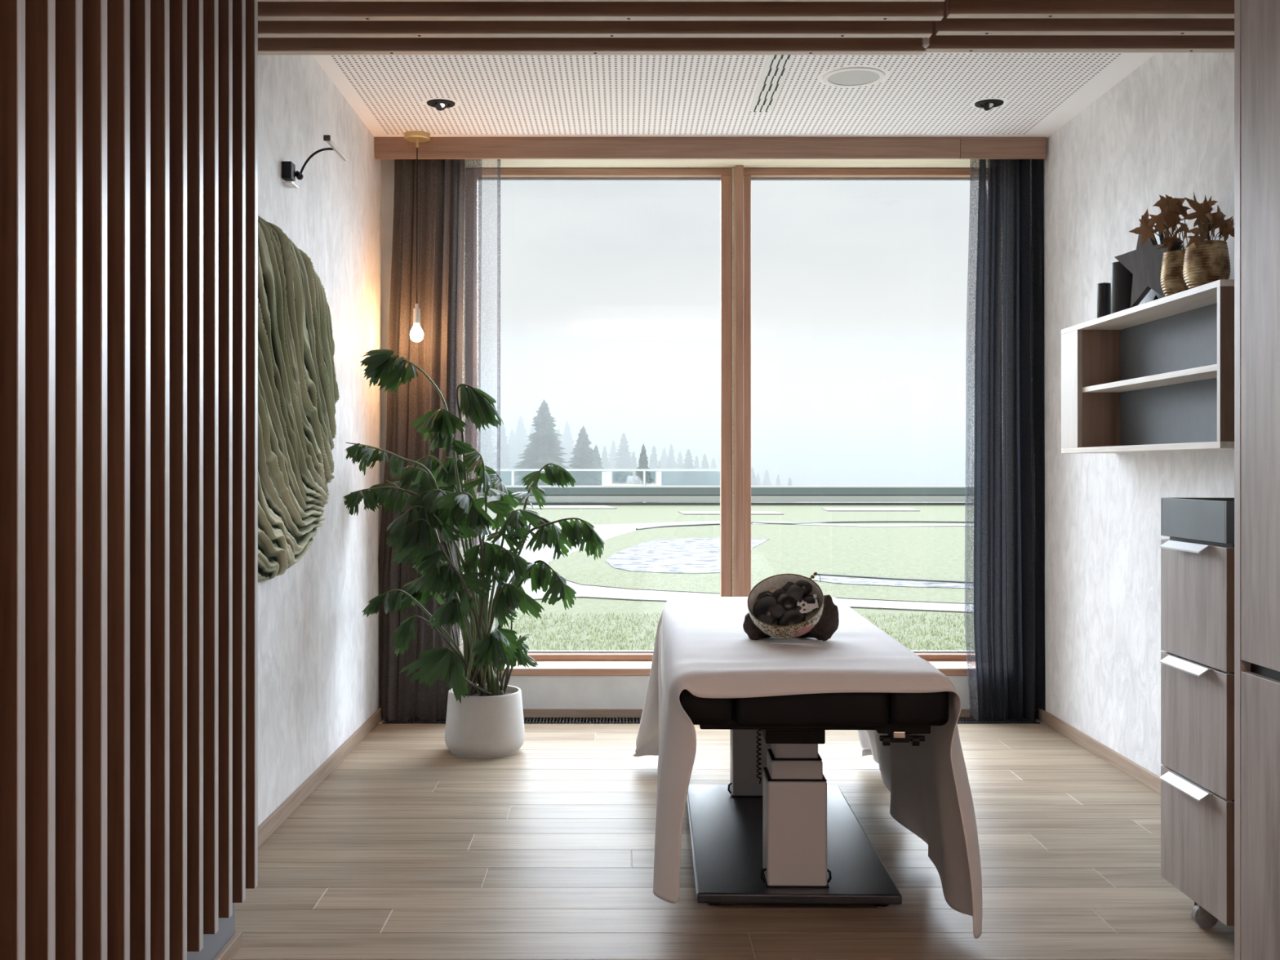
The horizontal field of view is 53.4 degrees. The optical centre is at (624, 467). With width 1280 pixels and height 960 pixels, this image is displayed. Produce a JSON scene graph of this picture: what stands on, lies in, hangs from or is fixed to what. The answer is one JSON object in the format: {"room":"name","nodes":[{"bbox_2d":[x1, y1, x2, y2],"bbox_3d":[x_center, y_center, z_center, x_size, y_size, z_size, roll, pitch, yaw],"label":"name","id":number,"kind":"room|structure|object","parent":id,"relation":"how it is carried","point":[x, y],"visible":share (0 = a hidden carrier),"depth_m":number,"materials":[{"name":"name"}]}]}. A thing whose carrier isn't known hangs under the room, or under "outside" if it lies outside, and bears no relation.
{"room":"spa","nodes":[
{"label":"spa","id":0,"kind":"room"},
{"bbox_2d":[257,54,381,826],"bbox_3d":[-1.250,-0.169,2.050,0.200,2.697,8.500,0,0,0],"label":"wall","id":1,"kind":"structure","parent":0,"point":[318,654],"depth_m":4.93,"materials":[{"name":"paint"}]},
{"bbox_2d":[257,215,339,582],"bbox_3d":[-1.103,-0.212,4.122,0.091,1.145,1.475,0,0,0],"label":"wall art","id":2,"kind":"object","parent":1,"relation":"attached to","point":[298,391],"visible":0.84,"depth_m":4.10,"materials":[{"name":"green fabric"}]},
{"bbox_2d":[281,134,347,187],"bbox_3d":[-1.069,-1.034,4.409,0.162,0.160,0.293,0,0,0],"label":"picture light","id":3,"kind":"object","parent":1,"relation":"attached to","point":[289,174],"visible":1,"depth_m":4.30,"materials":[{"name":"black metal"}]},
{"bbox_2d":[257,707,382,848],"bbox_3d":[-1.143,1.152,4.570,0.014,0.056,2.880,0,0,0],"label":"baseboard","id":4,"kind":"structure","parent":1,"relation":"attached to","point":[279,815],"depth_m":4.65,"materials":[{"name":"brown wood"}]},
{"bbox_2d":[444,684,524,758],"bbox_3d":[-0.583,1.053,5.300,0.332,0.254,0.332,0,0,0],"label":"pot","id":5,"kind":"object","parent":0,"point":[489,722],"depth_m":5.17,"materials":[{"name":"ceramic"}]},
{"bbox_2d":[381,159,1035,709],"bbox_3d":[0.398,-0.194,6.195,3.095,2.747,0.370,0,0,0],"label":"wall","id":6,"kind":"structure","parent":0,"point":[538,692],"depth_m":6.01,"materials":[{"name":"paint"}]},
{"bbox_2d":[471,159,1002,675],"bbox_3d":[0.527,-0.252,6.170,2.755,2.465,0.360,0,0,0],"label":"window","id":7,"kind":"structure","parent":6,"relation":"attached to","point":[735,176],"depth_m":6.23,"materials":[{"name":"brown wood"}]},
{"bbox_2d":[523,709,969,717],"bbox_3d":[0.398,1.160,6.004,3.067,0.040,0.012,0,0,0],"label":"baseboard","id":8,"kind":"structure","parent":6,"relation":"attached to","point":[526,713],"depth_m":6.00,"materials":[{"name":"brown wood"}]},
{"bbox_2d":[231,718,1234,959],"bbox_3d":[0.372,1.230,2.100,3.545,0.100,8.600,0,0,0],"label":"floor","id":9,"kind":"structure","parent":0,"point":[410,848],"depth_m":3.80,"materials":[{"name":"beige wood"}]},
{"bbox_2d":[0,0,257,959],"bbox_3d":[-1.025,-0.118,0.771,0.250,2.597,4.743,0,0,0],"label":"wall","id":10,"kind":"structure","parent":9,"relation":"on","point":[129,128],"depth_m":2.29,"materials":[{"name":"brown wood"}]},
{"bbox_2d":[382,717,445,724],"bbox_3d":[-0.971,1.180,5.912,0.292,0.007,0.133,0,0,0],"label":"floor vent","id":11,"kind":"object","parent":9,"relation":"in","point":[413,722],"depth_m":5.88,"materials":[{"name":"black metal"}]},
{"bbox_2d":[342,349,604,758],"bbox_3d":[-0.579,0.353,5.175,0.991,1.654,0.786,0,0,0],"label":"potted palm","id":12,"kind":"object","parent":9,"relation":"on","point":[483,720],"visible":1,"depth_m":5.10,"materials":[{"name":"plant"}]},
{"bbox_2d":[523,717,636,724],"bbox_3d":[-0.211,1.180,5.912,0.529,0.007,0.133,0,0,0],"label":"floor vent","id":13,"kind":"object","parent":9,"relation":"in","point":[551,719],"depth_m":5.92,"materials":[{"name":"black metal"}]},
{"bbox_2d":[679,688,948,909],"bbox_3d":[0.477,0.849,4.025,0.711,0.662,1.864,0,0,0],"label":"massage table","id":14,"kind":"object","parent":9,"relation":"on","point":[777,833],"visible":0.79,"depth_m":3.43,"materials":[{"name":"black metal"}]},
{"bbox_2d":[631,596,981,938],"bbox_3d":[0.595,0.817,4.075,1.144,0.646,2.065,0,0,0],"label":"sheet","id":15,"kind":"object","parent":14,"relation":"on","point":[702,646],"visible":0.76,"depth_m":3.29,"materials":[{"name":"white fabric"}]},
{"bbox_2d":[746,573,823,638],"bbox_3d":[0.455,0.394,3.612,0.215,0.175,0.197,0,0,0],"label":"bowl","id":16,"kind":"object","parent":15,"relation":"on","point":[777,581],"visible":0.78,"depth_m":3.61,"materials":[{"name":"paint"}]},
{"bbox_2d":[756,591,773,599],"bbox_3d":[0.406,0.379,3.658,0.056,0.045,0.053,0,0,0],"label":"stone","id":17,"kind":"object","parent":16,"relation":"in","point":[764,593],"visible":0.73,"depth_m":3.65,"materials":[{"name":"black stone"}]},
{"bbox_2d":[768,587,776,593],"bbox_3d":[0.427,0.356,3.669,0.026,0.018,0.020,0,0,0],"label":"shell","id":18,"kind":"object","parent":17,"relation":"on","point":[772,589],"visible":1,"depth_m":3.66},
{"bbox_2d":[752,595,777,620],"bbox_3d":[0.405,0.403,3.623,0.084,0.071,0.080,0,0,0],"label":"stone","id":19,"kind":"object","parent":16,"relation":"in","point":[761,606],"visible":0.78,"depth_m":3.61,"materials":[{"name":"black stone"}]},
{"bbox_2d":[757,614,775,624],"bbox_3d":[0.399,0.429,3.592,0.046,0.038,0.046,0,0,-38],"label":"stone","id":20,"kind":"object","parent":16,"relation":"in","point":[769,620],"visible":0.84,"depth_m":3.58,"materials":[{"name":"grey stone"}]},
{"bbox_2d":[768,604,785,619],"bbox_3d":[0.428,0.408,3.598,0.056,0.044,0.052,0,0,0],"label":"stone","id":21,"kind":"object","parent":16,"relation":"in","point":[776,611],"visible":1,"depth_m":3.58,"materials":[{"name":"grey stone"}]},
{"bbox_2d":[772,588,786,599],"bbox_3d":[0.445,0.368,3.651,0.046,0.039,0.046,0,0,0],"label":"stone","id":22,"kind":"object","parent":16,"relation":"in","point":[777,593],"visible":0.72,"depth_m":3.64,"materials":[{"name":"black stone"}]},
{"bbox_2d":[777,592,797,609],"bbox_3d":[0.461,0.383,3.619,0.061,0.053,0.059,0,0,0],"label":"stone","id":23,"kind":"object","parent":16,"relation":"in","point":[787,602],"visible":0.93,"depth_m":3.60,"materials":[{"name":"black stone"}]},
{"bbox_2d":[782,582,794,590],"bbox_3d":[0.475,0.348,3.667,0.048,0.037,0.041,0,0,0],"label":"stone","id":24,"kind":"object","parent":16,"relation":"in","point":[786,586],"visible":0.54,"depth_m":3.66,"materials":[{"name":"grey stone"}]},
{"bbox_2d":[777,608,805,626],"bbox_3d":[0.468,0.429,3.574,0.079,0.066,0.074,0,0,0],"label":"stone","id":25,"kind":"object","parent":16,"relation":"in","point":[791,616],"visible":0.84,"depth_m":3.56,"materials":[{"name":"black stone"}]},
{"bbox_2d":[796,594,818,613],"bbox_3d":[0.515,0.387,3.594,0.060,0.056,0.053,0,0,0],"label":"scrap","id":26,"kind":"object","parent":25,"relation":"on","point":[806,608],"visible":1,"depth_m":3.59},
{"bbox_2d":[784,584,804,603],"bbox_3d":[0.484,0.361,3.633,0.060,0.052,0.052,0,0,0],"label":"stone","id":27,"kind":"object","parent":16,"relation":"in","point":[794,591],"visible":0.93,"depth_m":3.61,"materials":[{"name":"grey stone"}]},
{"bbox_2d":[794,605,806,614],"bbox_3d":[0.487,0.408,3.597,0.052,0.038,0.040,0,0,0],"label":"stone","id":28,"kind":"object","parent":16,"relation":"in","point":[799,607],"visible":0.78,"depth_m":3.59,"materials":[{"name":"black stone"}]},
{"bbox_2d":[794,580,812,595],"bbox_3d":[0.510,0.346,3.649,0.053,0.046,0.048,0,0,0],"label":"stone","id":29,"kind":"object","parent":16,"relation":"in","point":[806,586],"visible":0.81,"depth_m":3.63,"materials":[{"name":"black stone"}]},
{"bbox_2d":[800,594,818,611],"bbox_3d":[0.522,0.385,3.615,0.056,0.046,0.054,0,0,0],"label":"stone","id":30,"kind":"object","parent":16,"relation":"in","point":[809,598],"visible":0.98,"depth_m":3.61,"materials":[{"name":"black"}]},
{"bbox_2d":[808,572,820,579],"bbox_3d":[0.535,0.327,3.660,0.056,0.052,0.008,0,0,0],"label":"sprig","id":31,"kind":"object","parent":16,"relation":"in","point":[812,576],"visible":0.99,"depth_m":3.66,"materials":[{"name":"brown"}]},
{"bbox_2d":[742,594,839,640],"bbox_3d":[0.481,0.433,3.719,0.281,0.134,0.138,0,0,0],"label":"driftwood","id":32,"kind":"object","parent":15,"relation":"on","point":[827,625],"visible":0.39,"depth_m":3.66,"materials":[{"name":"brown wood"}]},
{"bbox_2d":[957,717,1040,724],"bbox_3d":[1.720,1.180,5.912,0.381,0.007,0.133,0,0,0],"label":"floor vent","id":33,"kind":"object","parent":9,"relation":"in","point":[962,721],"depth_m":5.90,"materials":[{"name":"black metal"}]},
{"bbox_2d":[1160,497,1234,928],"bbox_3d":[1.655,0.631,3.279,0.459,1.098,0.380,0,0,0],"label":"trolley","id":34,"kind":"object","parent":9,"relation":"on","point":[1197,661],"visible":0.74,"depth_m":3.23,"materials":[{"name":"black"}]},
{"bbox_2d":[1160,497,1234,543],"bbox_3d":[1.673,0.134,3.280,0.425,0.103,0.379,0,0,0],"label":"tray","id":35,"kind":"object","parent":34,"relation":"on","point":[1184,520],"depth_m":3.26,"materials":[{"name":"metal"}]},
{"bbox_2d":[1234,0,1279,959],"bbox_3d":[1.678,-0.110,1.925,0.532,2.580,2.050,0,0,0],"label":"tall cabinet","id":36,"kind":"object","parent":9,"relation":"on","point":[1256,22],"visible":1,"depth_m":2.85,"materials":[{"name":"laminate"}]},
{"bbox_2d":[312,52,1156,138],"bbox_3d":[0.398,-1.577,2.000,3.495,0.120,8.800,0,0,0],"label":"ceiling","id":37,"kind":"structure","parent":0,"point":[927,94],"depth_m":5.16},
{"bbox_2d":[404,130,430,342],"bbox_3d":[-0.945,-1.044,5.790,0.116,0.947,0.116,0,0,0],"label":"pendant lamp","id":38,"kind":"object","parent":37,"relation":"hanging from","point":[416,334],"visible":1,"depth_m":5.78,"materials":[{"name":"white glass"}]},
{"bbox_2d":[413,303,420,323],"bbox_3d":[-0.947,-0.700,5.790,0.034,0.090,0.034,0,0,0],"label":"socket","id":39,"kind":"object","parent":38,"relation":"attached to","point":[416,312],"depth_m":5.78,"materials":[{"name":"silver metal"}]},
{"bbox_2d":[426,98,455,111],"bbox_3d":[-0.766,-1.511,5.300,0.118,0.044,0.118,0,0,0],"label":"recessed light","id":40,"kind":"object","parent":37,"relation":"in","point":[440,104],"visible":1,"depth_m":5.29,"materials":[{"name":"black metal"}]},
{"bbox_2d":[374,137,1046,159],"bbox_3d":[0.393,-1.468,5.883,3.081,0.098,0.085,0,0,0],"label":"pelmet","id":41,"kind":"object","parent":37,"relation":"attached to","point":[385,148],"visible":1,"depth_m":5.84,"materials":[{"name":"brown wood"}]},
{"bbox_2d":[377,159,500,722],"bbox_3d":[-0.869,-0.156,5.929,0.587,2.672,0.096,0,0,1],"label":"curtain","id":42,"kind":"object","parent":41,"relation":"hanging from","point":[449,225],"visible":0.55,"depth_m":5.93,"materials":[{"name":"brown fabric"}]},
{"bbox_2d":[964,159,1045,721],"bbox_3d":[1.767,-0.156,5.927,0.381,2.672,0.098,0,0,0],"label":"curtain","id":43,"kind":"object","parent":41,"relation":"hanging from","point":[1005,554],"visible":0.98,"depth_m":5.92,"materials":[{"name":"fabric"}]},
{"bbox_2d":[257,0,1234,54],"bbox_3d":[0.398,-1.380,0.978,3.089,0.270,5.755,0,0,0],"label":"ceiling slats","id":44,"kind":"structure","parent":37,"relation":"attached to","point":[285,27],"depth_m":3.66,"materials":[{"name":"brown wood"}]},
{"bbox_2d":[749,54,795,111],"bbox_3d":[0.577,-1.514,4.758,0.097,0.004,1.317,0,0,0],"label":"ceiling vent","id":45,"kind":"object","parent":37,"relation":"in","point":[776,68],"visible":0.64,"depth_m":5.00,"materials":[{"name":"white metal"}]},
{"bbox_2d":[822,66,885,87],"bbox_3d":[0.887,-1.514,4.940,0.242,0.006,0.242,0,0,0],"label":"ceiling speaker","id":46,"kind":"object","parent":37,"relation":"attached to","point":[850,77],"visible":1,"depth_m":4.93,"materials":[{"name":"white paint"}]},
{"bbox_2d":[974,98,1004,111],"bbox_3d":[1.516,-1.511,5.300,0.118,0.044,0.118,0,0,0],"label":"recessed light","id":47,"kind":"object","parent":37,"relation":"in","point":[987,104],"visible":0.99,"depth_m":5.29,"materials":[{"name":"black metal"}]},
{"bbox_2d":[1043,52,1234,777],"bbox_3d":[2.045,-0.169,2.050,0.200,2.697,8.500,0,0,0],"label":"wall","id":48,"kind":"structure","parent":0,"point":[1166,127],"depth_m":5.03,"materials":[{"name":"paint"}]},
{"bbox_2d":[1037,708,1160,794],"bbox_3d":[1.938,1.152,3.255,0.014,0.056,5.510,0,0,0],"label":"baseboard","id":49,"kind":"structure","parent":48,"relation":"attached to","point":[1136,771],"depth_m":5.14,"materials":[{"name":"brown wood"}]},
{"bbox_2d":[1061,279,1234,453],"bbox_3d":[1.837,-0.301,4.375,0.216,0.491,1.350,0,0,0],"label":"wall shelf","id":50,"kind":"object","parent":48,"relation":"attached to","point":[1157,375],"visible":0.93,"depth_m":4.49,"materials":[{"name":"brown wood"}]},
{"bbox_2d":[1097,281,1111,318],"bbox_3d":[1.815,-0.625,4.822,0.050,0.156,0.050,0,0,0],"label":"pillar candle","id":51,"kind":"object","parent":50,"relation":"on","point":[1104,290],"visible":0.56,"depth_m":4.80,"materials":[{"name":"grey wax"}]},
{"bbox_2d":[1111,261,1133,313],"bbox_3d":[1.830,-0.653,4.676,0.085,0.211,0.085,0,0,0],"label":"pillar candle","id":52,"kind":"object","parent":50,"relation":"on","point":[1122,277],"visible":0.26,"depth_m":4.64,"materials":[{"name":"grey wax"}]},
{"bbox_2d":[1115,215,1182,307],"bbox_3d":[1.761,-0.698,4.284,0.052,0.301,0.318,0,0,-16],"label":"star","id":53,"kind":"object","parent":50,"relation":"on","point":[1144,263],"visible":0.7,"depth_m":4.29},
{"bbox_2d":[1144,223,1182,302],"bbox_3d":[1.926,-0.727,4.600,0.016,0.360,0.378,0,0,0],"label":"star","id":54,"kind":"object","parent":50,"relation":"on","point":[1152,295],"visible":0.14,"depth_m":4.61,"materials":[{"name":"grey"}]},
{"bbox_2d":[1160,249,1188,296],"bbox_3d":[1.820,-0.627,4.175,0.120,0.160,0.120,0,0,-10],"label":"pot","id":55,"kind":"object","parent":50,"relation":"on","point":[1172,282],"visible":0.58,"depth_m":4.14,"materials":[{"name":"gold metal"}]},
{"bbox_2d":[1128,194,1191,250],"bbox_3d":[1.764,-0.790,4.184,0.224,0.238,0.131,0,0,-24],"label":"bunch","id":56,"kind":"object","parent":55,"relation":"on","point":[1171,208],"visible":0.93,"depth_m":4.16,"materials":[{"name":"brown plant"}]},
{"bbox_2d":[1182,240,1231,288],"bbox_3d":[1.825,-0.626,3.995,0.138,0.157,0.138,0,0,16],"label":"pot","id":57,"kind":"object","parent":50,"relation":"on","point":[1208,262],"visible":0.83,"depth_m":3.94,"materials":[{"name":"gold metal"}]},
{"bbox_2d":[1182,191,1234,247],"bbox_3d":[1.845,-0.773,4.017,0.204,0.203,0.136,0,0,0],"label":"bunch","id":58,"kind":"object","parent":57,"relation":"on","point":[1203,215],"visible":0.88,"depth_m":3.99,"materials":[{"name":"brown plant"}]},
{"label":"outside","id":59,"kind":"structure","parent":0,"visible":0},
{"bbox_2d":[786,502,970,502],"bbox_3d":[29.250,1.240,185.500,487.500,15.483,289.000,0,0,0],"label":"ground","id":60,"kind":"structure","parent":59,"point":[786,502],"depth_m":288.73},
{"bbox_2d":[480,423,497,483],"bbox_3d":[-17.367,-0.461,158.310,6.746,14.021,7.035,0,0,0],"label":"spruce","id":61,"kind":"object","parent":60,"relation":"on","point":[487,449],"visible":0.34,"depth_m":157.75,"materials":[{"name":"grey plant"}]},
{"bbox_2d":[488,422,518,485],"bbox_3d":[-13.050,1.312,134.924,6.436,12.660,5.745,0,0,0],"label":"spruce","id":62,"kind":"object","parent":60,"relation":"on","point":[505,464],"visible":0.35,"depth_m":134.60,"materials":[{"name":"grey plant"}]},
{"bbox_2d":[506,428,519,485],"bbox_3d":[-13.496,0.956,155.487,6.249,11.619,6.414,0,0,0],"label":"spruce","id":63,"kind":"object","parent":60,"relation":"on","point":[511,440],"visible":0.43,"depth_m":155.23,"materials":[{"name":"grey plant"}]},
{"bbox_2d":[513,415,528,484],"bbox_3d":[-12.706,0.139,156.267,8.327,13.305,7.706,0,0,0],"label":"spruce","id":64,"kind":"object","parent":60,"relation":"on","point":[521,441],"visible":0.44,"depth_m":155.79,"materials":[{"name":"grey"}]},
{"bbox_2d":[524,426,534,448],"bbox_3d":[-11.090,0.954,151.832,6.430,12.380,5.784,0,0,0],"label":"spruce","id":65,"kind":"object","parent":60,"relation":"on","point":[532,431],"visible":0.09,"depth_m":151.85,"materials":[{"name":"grey plant"}]},
{"bbox_2d":[511,399,577,502],"bbox_3d":[-5.679,1.813,92.270,8.975,13.535,9.113,0,0,0],"label":"spruce","id":66,"kind":"object","parent":60,"relation":"on","point":[544,448],"visible":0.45,"depth_m":91.34,"materials":[{"name":"grey"}]},
{"bbox_2d":[556,428,569,471],"bbox_3d":[-7.486,1.541,143.175,6.755,11.983,6.461,0,0,0],"label":"spruce","id":67,"kind":"object","parent":60,"relation":"on","point":[557,430],"visible":0.07,"depth_m":142.62,"materials":[{"name":"grey plant"}]},
{"bbox_2d":[560,420,574,467],"bbox_3d":[-7.062,0.664,156.604,7.030,12.955,7.734,0,0,0],"label":"spruce","id":68,"kind":"object","parent":60,"relation":"on","point":[566,441],"visible":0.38,"depth_m":156.16,"materials":[{"name":"grey plant"}]},
{"bbox_2d":[567,425,612,502],"bbox_3d":[-3.085,2.864,93.638,8.571,11.987,8.581,0,0,0],"label":"spruce","id":69,"kind":"object","parent":60,"relation":"on","point":[583,458],"visible":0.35,"depth_m":93.46,"materials":[{"name":"grey plant"}]},
{"bbox_2d":[592,444,608,485],"bbox_3d":[-2.186,3.391,98.018,5.151,10.377,5.082,0,0,0],"label":"spruce","id":70,"kind":"object","parent":60,"relation":"on","point":[597,458],"visible":0.14,"depth_m":97.80,"materials":[{"name":"grey plant"}]},
{"bbox_2d":[600,445,613,485],"bbox_3d":[-2.179,2.781,137.448,5.338,10.415,4.836,0,0,0],"label":"spruce","id":71,"kind":"object","parent":60,"relation":"on","point":[606,464],"visible":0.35,"depth_m":137.29,"materials":[{"name":"grey plant"}]},
{"bbox_2d":[607,440,617,481],"bbox_3d":[-1.383,2.037,155.760,6.192,10.975,5.894,0,0,0],"label":"spruce","id":72,"kind":"object","parent":60,"relation":"on","point":[612,454],"visible":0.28,"depth_m":155.76,"materials":[{"name":"grey"}]},
{"bbox_2d":[608,432,638,502],"bbox_3d":[-0.154,2.359,125.871,7.351,11.765,6.703,0,0,0],"label":"spruce","id":73,"kind":"object","parent":60,"relation":"on","point":[621,477],"visible":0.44,"depth_m":125.34,"materials":[{"name":"grey plant"}]},
{"bbox_2d":[631,451,639,480],"bbox_3d":[0.926,3.295,129.399,4.430,9.974,4.961,0,0,0],"label":"spruce","id":74,"kind":"object","parent":60,"relation":"on","point":[633,456],"visible":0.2,"depth_m":129.06,"materials":[{"name":"grey plant"}]},
{"bbox_2d":[631,444,658,502],"bbox_3d":[1.181,3.096,83.934,3.844,9.428,3.804,0,0,0],"label":"spruce","id":75,"kind":"object","parent":60,"relation":"on","point":[643,462],"visible":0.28,"depth_m":83.76,"materials":[{"name":"grey"}]},
{"bbox_2d":[648,445,668,502],"bbox_3d":[3.095,2.947,132.707,5.072,10.546,6.093,0,0,0],"label":"spruce","id":76,"kind":"object","parent":60,"relation":"on","point":[653,461],"visible":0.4,"depth_m":132.25,"materials":[{"name":"grey"}]},
{"bbox_2d":[657,460,666,485],"bbox_3d":[3.652,3.732,132.960,4.655,9.136,4.319,0,0,0],"label":"spruce","id":77,"kind":"object","parent":60,"relation":"on","point":[662,477],"visible":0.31,"depth_m":132.80,"materials":[{"name":"grey plant"}]},
{"bbox_2d":[658,447,667,479],"bbox_3d":[4.629,2.753,151.667,6.033,10.431,6.534,0,0,0],"label":"spruce","id":78,"kind":"object","parent":60,"relation":"on","point":[664,460],"visible":0.18,"depth_m":151.44,"materials":[{"name":"grey plant"}]},
{"bbox_2d":[663,444,680,502],"bbox_3d":[5.236,2.761,142.747,4.986,10.940,5.441,0,0,0],"label":"spruce","id":79,"kind":"object","parent":60,"relation":"on","point":[671,479],"visible":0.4,"depth_m":142.27,"materials":[{"name":"grey plant"}]},
{"bbox_2d":[674,451,684,485],"bbox_3d":[6.257,3.133,145.968,5.709,10.056,5.367,0,0,0],"label":"spruce","id":80,"kind":"object","parent":60,"relation":"on","point":[679,459],"visible":0.2,"depth_m":145.36,"materials":[{"name":"grey plant"}]},
{"bbox_2d":[675,448,703,502],"bbox_3d":[6.299,3.240,126.255,6.420,10.338,5.599,0,0,0],"label":"spruce","id":81,"kind":"object","parent":60,"relation":"on","point":[689,477],"visible":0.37,"depth_m":125.77,"materials":[{"name":"grey"}]},
{"bbox_2d":[693,454,700,484],"bbox_3d":[8.003,3.485,141.316,4.655,9.773,4.799,0,0,0],"label":"spruce","id":82,"kind":"object","parent":60,"relation":"on","point":[696,463],"visible":0.16,"depth_m":141.16,"materials":[{"name":"grey plant"}]},
{"bbox_2d":[696,453,714,502],"bbox_3d":[8.268,3.408,135.324,5.168,9.965,5.652,0,0,0],"label":"spruce","id":83,"kind":"object","parent":60,"relation":"on","point":[704,479],"visible":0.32,"depth_m":134.96,"materials":[{"name":"grey plant"}]},
{"bbox_2d":[709,457,719,502],"bbox_3d":[11.026,3.492,158.857,5.951,9.546,5.272,0,0,0],"label":"spruce","id":84,"kind":"object","parent":60,"relation":"on","point":[714,474],"visible":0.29,"depth_m":158.42,"materials":[{"name":"grey plant"}]},
{"bbox_2d":[751,466,760,502],"bbox_3d":[13.389,4.237,134.420,5.046,8.686,5.332,0,0,0],"label":"spruce","id":85,"kind":"object","parent":60,"relation":"on","point":[753,481],"visible":0.16,"depth_m":134.14,"materials":[{"name":"grey plant"}]},
{"bbox_2d":[755,472,763,502],"bbox_3d":[16.184,4.583,153.741,4.302,8.010,4.518,0,0,0],"label":"spruce","id":86,"kind":"object","parent":60,"relation":"on","point":[758,480],"visible":0.16,"depth_m":153.57,"materials":[{"name":"grey plant"}]},
{"bbox_2d":[761,469,773,502],"bbox_3d":[17.709,4.370,159.108,5.030,8.419,4.618,0,0,0],"label":"spruce","id":87,"kind":"object","parent":60,"relation":"on","point":[766,481],"visible":0.22,"depth_m":158.83,"materials":[{"name":"grey plant"}]},
{"bbox_2d":[773,474,783,502],"bbox_3d":[18.026,4.703,149.929,3.870,7.886,3.763,0,0,0],"label":"spruce","id":88,"kind":"object","parent":60,"relation":"on","point":[778,481],"visible":0.19,"depth_m":149.83,"materials":[{"name":"grey plant"}]},
{"bbox_2d":[783,477,795,502],"bbox_3d":[16.854,4.780,131.033,4.059,7.616,4.319,0,0,0],"label":"spruce","id":89,"kind":"object","parent":60,"relation":"on","point":[789,482],"visible":0.14,"depth_m":130.94,"materials":[{"name":"grey plant"}]},
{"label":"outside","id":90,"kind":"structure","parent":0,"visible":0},
{"bbox_2d":[493,469,719,502],"bbox_3d":[-13.321,0.713,40.610,33.359,1.334,0.080,0,0,0],"label":"glass balustrade","id":91,"kind":"object","parent":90,"point":[512,470],"visible":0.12,"depth_m":40.58,"materials":[{"name":"white"}]},
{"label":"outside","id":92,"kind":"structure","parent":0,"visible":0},
{"bbox_2d":[482,505,972,650],"bbox_3d":[0.000,1.330,23.295,80.000,0.300,33.810,0,0,0],"label":"ground","id":93,"kind":"structure","parent":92,"point":[622,514],"depth_m":10.84,"materials":[{"name":"green plant"}]},
{"bbox_2d":[526,505,616,508],"bbox_3d":[-1.668,1.180,37.673,2.874,0.040,2.730,0,0,0],"label":"paving strip","id":94,"kind":"object","parent":93,"relation":"on","point":[527,506],"visible":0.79,"depth_m":37.11,"materials":[{"name":"white concrete"}]},
{"bbox_2d":[478,520,971,613],"bbox_3d":[2.224,1.174,18.643,13.070,0.012,18.542,0,0,0],"label":"garden path","id":95,"kind":"structure","parent":93,"relation":"on","point":[604,531],"depth_m":12.01,"materials":[{"name":"white concrete"}]},
{"bbox_2d":[635,521,752,529],"bbox_3d":[1.305,1.150,25.269,0.384,0.039,3.623,0,0,42],"label":"edging","id":96,"kind":"object","parent":95,"relation":"on","point":[701,524],"visible":0.68,"depth_m":25.23,"materials":[{"name":"grey metal"}]},
{"bbox_2d":[480,485,971,505],"bbox_3d":[6.500,0.981,40.160,77.000,0.798,0.320,0,0,0],"label":"roof parapet","id":97,"kind":"object","parent":93,"relation":"on","point":[578,493],"visible":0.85,"depth_m":40.02,"materials":[{"name":"grey metal"}]},
{"bbox_2d":[678,511,784,515],"bbox_3d":[2.700,1.180,32.894,2.562,0.040,2.082,0,0,0],"label":"paving strip","id":98,"kind":"object","parent":93,"relation":"on","point":[685,513],"visible":0.57,"depth_m":32.46,"materials":[{"name":"white concrete"}]},
{"bbox_2d":[491,571,972,650],"bbox_3d":[0.738,1.165,10.849,7.078,0.039,6.536,0,0,0],"label":"grass blades","id":99,"kind":"object","parent":93,"relation":"on","point":[910,616],"visible":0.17,"depth_m":9.10,"materials":[{"name":"green plant"}]},
{"bbox_2d":[548,524,971,604],"bbox_3d":[3.432,1.172,19.024,9.777,0.016,15.265,0,0,25],"label":"lawn","id":100,"kind":"structure","parent":93,"relation":"on","point":[937,552],"depth_m":16.25,"materials":[{"name":"green plant"}]},
{"bbox_2d":[605,537,769,573],"bbox_3d":[0.874,1.161,17.594,1.887,0.006,7.210,0,0,10],"label":"gravel bed","id":101,"kind":"object","parent":100,"relation":"on","point":[684,555],"visible":0.82,"depth_m":16.61,"materials":[{"name":"white gravel"}]},
{"bbox_2d":[813,575,971,588],"bbox_3d":[3.121,1.161,12.501,3.059,0.006,0.731,0,0,34],"label":"gravel bed","id":102,"kind":"object","parent":100,"relation":"on","point":[835,580],"visible":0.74,"depth_m":12.82,"materials":[{"name":"white gravel"}]},
{"bbox_2d":[816,573,971,582],"bbox_3d":[3.267,1.149,12.876,2.943,0.024,0.095,0,0,34],"label":"edging","id":103,"kind":"object","parent":100,"relation":"on","point":[820,574],"visible":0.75,"depth_m":13.17,"materials":[{"name":"grey metal"}]},
{"bbox_2d":[751,520,964,524],"bbox_3d":[6.138,1.159,26.927,6.900,0.042,0.910,0,0,-5],"label":"edging","id":104,"kind":"object","parent":93,"relation":"on","point":[830,522],"visible":0.66,"depth_m":27.11,"materials":[{"name":"grey metal"}]},
{"bbox_2d":[822,507,919,511],"bbox_3d":[6.836,1.180,35.603,2.731,0.040,2.439,0,0,0],"label":"paving strip","id":105,"kind":"object","parent":93,"relation":"on","point":[824,508],"visible":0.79,"depth_m":34.97,"materials":[{"name":"white concrete"}]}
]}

